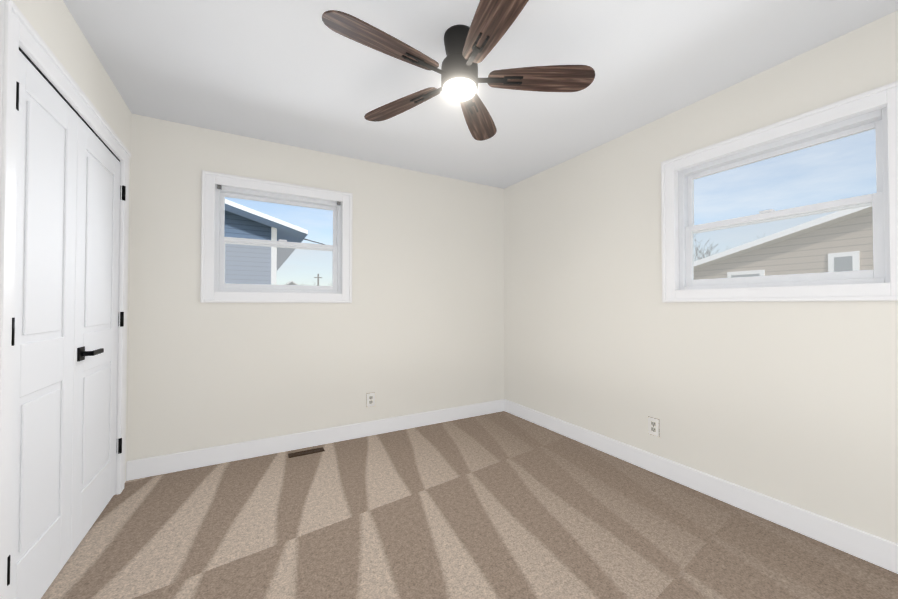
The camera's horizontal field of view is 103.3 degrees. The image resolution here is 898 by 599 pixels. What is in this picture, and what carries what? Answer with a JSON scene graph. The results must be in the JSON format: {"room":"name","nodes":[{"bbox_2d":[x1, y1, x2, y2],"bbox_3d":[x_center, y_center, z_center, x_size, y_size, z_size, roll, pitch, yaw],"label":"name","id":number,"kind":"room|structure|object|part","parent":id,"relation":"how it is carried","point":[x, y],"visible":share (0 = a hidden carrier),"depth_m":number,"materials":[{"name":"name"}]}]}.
{"room":"empty bedroom","nodes":[
{"label":"empty bedroom","id":0,"kind":"room"},
{"bbox_2d":[12,0,131,482],"bbox_3d":[-1.282,-0.051,0.744,0.120,2.440,3.653,0,-1,-29],"label":"wall","id":1,"kind":"structure","parent":0,"point":[54,25],"depth_m":1.70,"materials":[{"name":"paint"}]},
{"bbox_2d":[0,0,130,598],"bbox_3d":[-1.781,0.118,1.646,0.152,2.129,1.338,0,-1,-29],"label":"door frame","id":2,"kind":"structure","parent":1,"relation":"attached to","point":[17,30],"depth_m":1.16,"materials":[{"name":"white wood"}]},
{"bbox_2d":[7,51,125,598],"bbox_3d":[-1.746,0.158,1.665,0.061,2.026,1.199,0,-1,-29],"label":"door leaf","id":3,"kind":"structure","parent":1,"relation":"in","point":[43,363],"depth_m":1.40,"materials":[{"name":"white wood"}]},
{"bbox_3d":[-1.730,0.111,1.675,0.024,1.647,1.199,0,-1,-29],"label":"door hinges","id":4,"kind":"part","parent":3,"relation":"part of","materials":[{"name":"black metal"}]},
{"bbox_2d":[19,47,119,161],"bbox_3d":[-1.755,-0.861,1.676,0.028,0.011,1.176,0,-1,-29],"label":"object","id":5,"kind":"structure","parent":1,"relation":"in","point":[48,81],"depth_m":1.51,"materials":[{"name":"black"}]},
{"bbox_2d":[70,116,119,555],"bbox_3d":[-1.892,0.162,1.898,0.035,2.026,0.626,0,-1,-29],"label":"door leaf","id":6,"kind":"structure","parent":1,"relation":"in","point":[92,495],"depth_m":1.79,"materials":[{"name":"white wood"}]},
{"bbox_2d":[19,101,111,551],"bbox_3d":[-1.723,0.096,1.679,0.060,1.615,0.908,0,-1,-29],"label":"panels","id":7,"kind":"object","parent":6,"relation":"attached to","point":[38,511],"depth_m":1.44,"materials":[{"name":"white wood"}]},
{"bbox_3d":[-1.591,0.091,1.393,0.008,1.615,0.280,0,-1,-29],"label":"panel","id":8,"kind":"part","parent":7,"relation":"part of","materials":[{"name":"white wood"}]},
{"bbox_3d":[-1.753,0.259,1.739,0.052,0.064,0.157,0,-1,-29],"label":"handle","id":9,"kind":"part","parent":7,"relation":"part of","materials":[{"name":"black metal"}]},
{"bbox_3d":[-1.881,0.099,1.905,0.008,1.615,0.360,0,-1,-29],"label":"panel","id":10,"kind":"part","parent":7,"relation":"part of","materials":[{"name":"white wood"}]},
{"bbox_2d":[127,114,503,460],"bbox_3d":[-0.800,-0.013,3.206,3.463,2.440,0.160,0,-1,-29],"label":"wall","id":11,"kind":"structure","parent":0,"point":[416,326],"depth_m":2.91,"materials":[{"name":"paint"}]},
{"bbox_2d":[201,171,351,302],"bbox_3d":[-1.345,-0.448,2.875,1.073,0.945,0.161,0,-1,-29],"label":"window","id":12,"kind":"structure","parent":11,"relation":"in","point":[215,287],"depth_m":2.80,"materials":[{"name":"white plastic"}]},
{"bbox_3d":[-1.363,-0.448,2.906,0.929,0.801,0.090,0,-1,-29],"label":"frame","id":13,"kind":"part","parent":12,"relation":"part of","materials":[{"name":"white plastic"}]},
{"bbox_2d":[217,184,340,205],"bbox_3d":[-1.328,-0.833,2.850,0.893,0.028,0.030,0,-1,-29],"label":"brackets","id":14,"kind":"object","parent":12,"relation":"attached to","point":[220,187],"visible":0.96,"depth_m":2.63,"materials":[{"name":"silver metal"}]},
{"bbox_3d":[-1.364,-0.448,2.907,0.845,0.717,0.035,0,-1,-29],"label":"glass","id":15,"kind":"part","parent":12,"relation":"part of","materials":[{"name":"clear glass"}]},
{"bbox_2d":[126,400,501,480],"bbox_3d":[-0.765,1.143,3.105,3.120,0.125,0.019,0,-1,-29],"label":"baseboard","id":16,"kind":"structure","parent":11,"relation":"attached to","point":[153,466],"depth_m":2.82,"materials":[{"name":"white wood"}]},
{"bbox_2d":[367,392,374,406],"bbox_3d":[-0.695,0.891,3.156,0.075,0.120,0.008,0,-1,-29],"label":"electrical outlet","id":17,"kind":"object","parent":11,"relation":"attached to","point":[370,399],"visible":1,"depth_m":3.15,"materials":[{"name":"white plastic"}]},
{"bbox_2d":[41,411,897,598],"bbox_3d":[0.117,1.242,1.607,3.423,0.120,3.813,0,-1,-29],"label":"floor","id":18,"kind":"structure","parent":0,"point":[502,505],"depth_m":1.80,"materials":[{"name":"carpet"}]},
{"bbox_2d":[288,447,324,457],"bbox_3d":[-1.115,1.196,2.776,0.260,0.008,0.070,0,-1,-29],"label":"air vent register","id":19,"kind":"object","parent":18,"relation":"on","point":[305,452],"visible":1,"depth_m":2.77,"materials":[{"name":"brown metal"}]},
{"bbox_2d":[63,0,897,188],"bbox_3d":[0.117,-1.317,1.646,3.423,0.120,3.813,0,-1,-29],"label":"ceiling","id":20,"kind":"structure","parent":0,"point":[298,73],"depth_m":1.89,"materials":[{"name":"paint"}]},
{"bbox_2d":[322,0,594,140],"bbox_3d":[0.030,-1.115,1.661,1.206,0.284,1.221,0,-1,-29],"label":"fan","id":21,"kind":"object","parent":20,"relation":"hanging from","point":[468,49],"visible":1,"depth_m":1.63,"materials":[{"name":"brown wood"}]},
{"bbox_3d":[-0.264,-1.055,1.466,0.507,0.007,0.154,1,11,-36],"label":"blade","id":22,"kind":"part","parent":21,"relation":"part of","materials":[{"name":"brown wood"}]},
{"bbox_3d":[-0.264,-1.048,1.923,0.507,0.007,0.154,-1,11,36],"label":"blade","id":23,"kind":"part","parent":21,"relation":"part of","materials":[{"name":"brown wood"}]},
{"bbox_2d":[443,78,475,100],"bbox_3d":[0.051,-0.990,1.694,0.156,0.035,0.156,0,-1,-29],"label":"diffuser","id":24,"kind":"object","parent":21,"relation":"attached to","point":[455,89],"depth_m":1.66,"materials":[{"name":"white glass"}]},
{"label":"blade","id":25,"kind":"part","parent":21,"relation":"part of","materials":[{"name":"brown wood"}]},
{"bbox_3d":[0.171,-1.057,1.325,0.154,0.007,0.507,13,-5,-17],"label":"blade","id":26,"kind":"part","parent":21,"relation":"part of","materials":[{"name":"brown wood"}]},
{"bbox_3d":[0.439,-1.052,1.695,0.507,0.007,0.154,0,-13,0],"label":"blade","id":27,"kind":"part","parent":21,"relation":"part of","materials":[{"name":"brown wood"}]},
{"bbox_2d":[504,11,897,543],"bbox_3d":[1.576,-0.026,2.360,0.160,2.440,3.653,0,-1,-29],"label":"wall","id":28,"kind":"structure","parent":0,"point":[794,403],"depth_m":2.20,"materials":[{"name":"paint"}]},
{"bbox_2d":[648,416,658,436],"bbox_3d":[1.416,0.880,2.458,0.008,0.120,0.075,0,-1,-29],"label":"electrical outlet","id":29,"kind":"object","parent":28,"relation":"attached to","point":[653,426],"visible":1,"depth_m":2.46,"materials":[{"name":"white plastic"}]},
{"bbox_2d":[502,399,897,573],"bbox_3d":[1.459,1.131,2.368,0.019,0.125,3.493,0,-1,-29],"label":"baseboard","id":30,"kind":"structure","parent":28,"relation":"attached to","point":[875,550],"depth_m":2.01,"materials":[{"name":"white wood"}]},
{"bbox_2d":[661,81,897,301],"bbox_3d":[1.766,-0.462,1.980,0.161,0.945,1.053,0,-1,-29],"label":"window","id":31,"kind":"structure","parent":28,"relation":"in","point":[876,109],"depth_m":1.85,"materials":[{"name":"white plastic"}]},
{"bbox_3d":[1.798,-0.462,1.998,0.035,0.717,0.825,0,-1,-29],"label":"glass","id":32,"kind":"part","parent":31,"relation":"part of","materials":[{"name":"clear glass"}]},
{"label":"outside","id":33,"kind":"structure","parent":0,"visible":0},
{"bbox_3d":[5.140,2.463,19.945,150.000,0.200,150.000,0,-1,-29],"label":"lawn","id":34,"kind":"structure","parent":33,"visible":0},
{"bbox_2d":[224,199,307,284],"bbox_3d":[-10.508,-0.496,10.565,10.400,5.430,10.400,0,-1,-29],"label":"house","id":35,"kind":"structure","parent":34,"relation":"on","point":[248,222],"depth_m":8.59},
{"bbox_2d":[304,239,324,285],"bbox_3d":[-8.133,-1.564,26.755,10.164,8.062,35.424,0,-1,-29],"label":"poles","id":36,"kind":"object","parent":34,"relation":"on","point":[318,277],"depth_m":42.60,"materials":[{"name":"brown wood"}]},
{"bbox_2d":[693,233,731,260],"bbox_3d":[14.424,-0.736,21.015,3.121,6.230,3.462,0,-1,-29],"label":"tree","id":37,"kind":"object","parent":34,"relation":"on","point":[703,251],"depth_m":20.59,"materials":[{"name":"grey plant"}]},
{"bbox_2d":[694,205,873,279],"bbox_3d":[11.170,0.143,6.271,9.700,4.020,9.700,0,-1,-29],"label":"house","id":38,"kind":"structure","parent":34,"relation":"on","point":[793,251],"depth_m":6.03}
]}

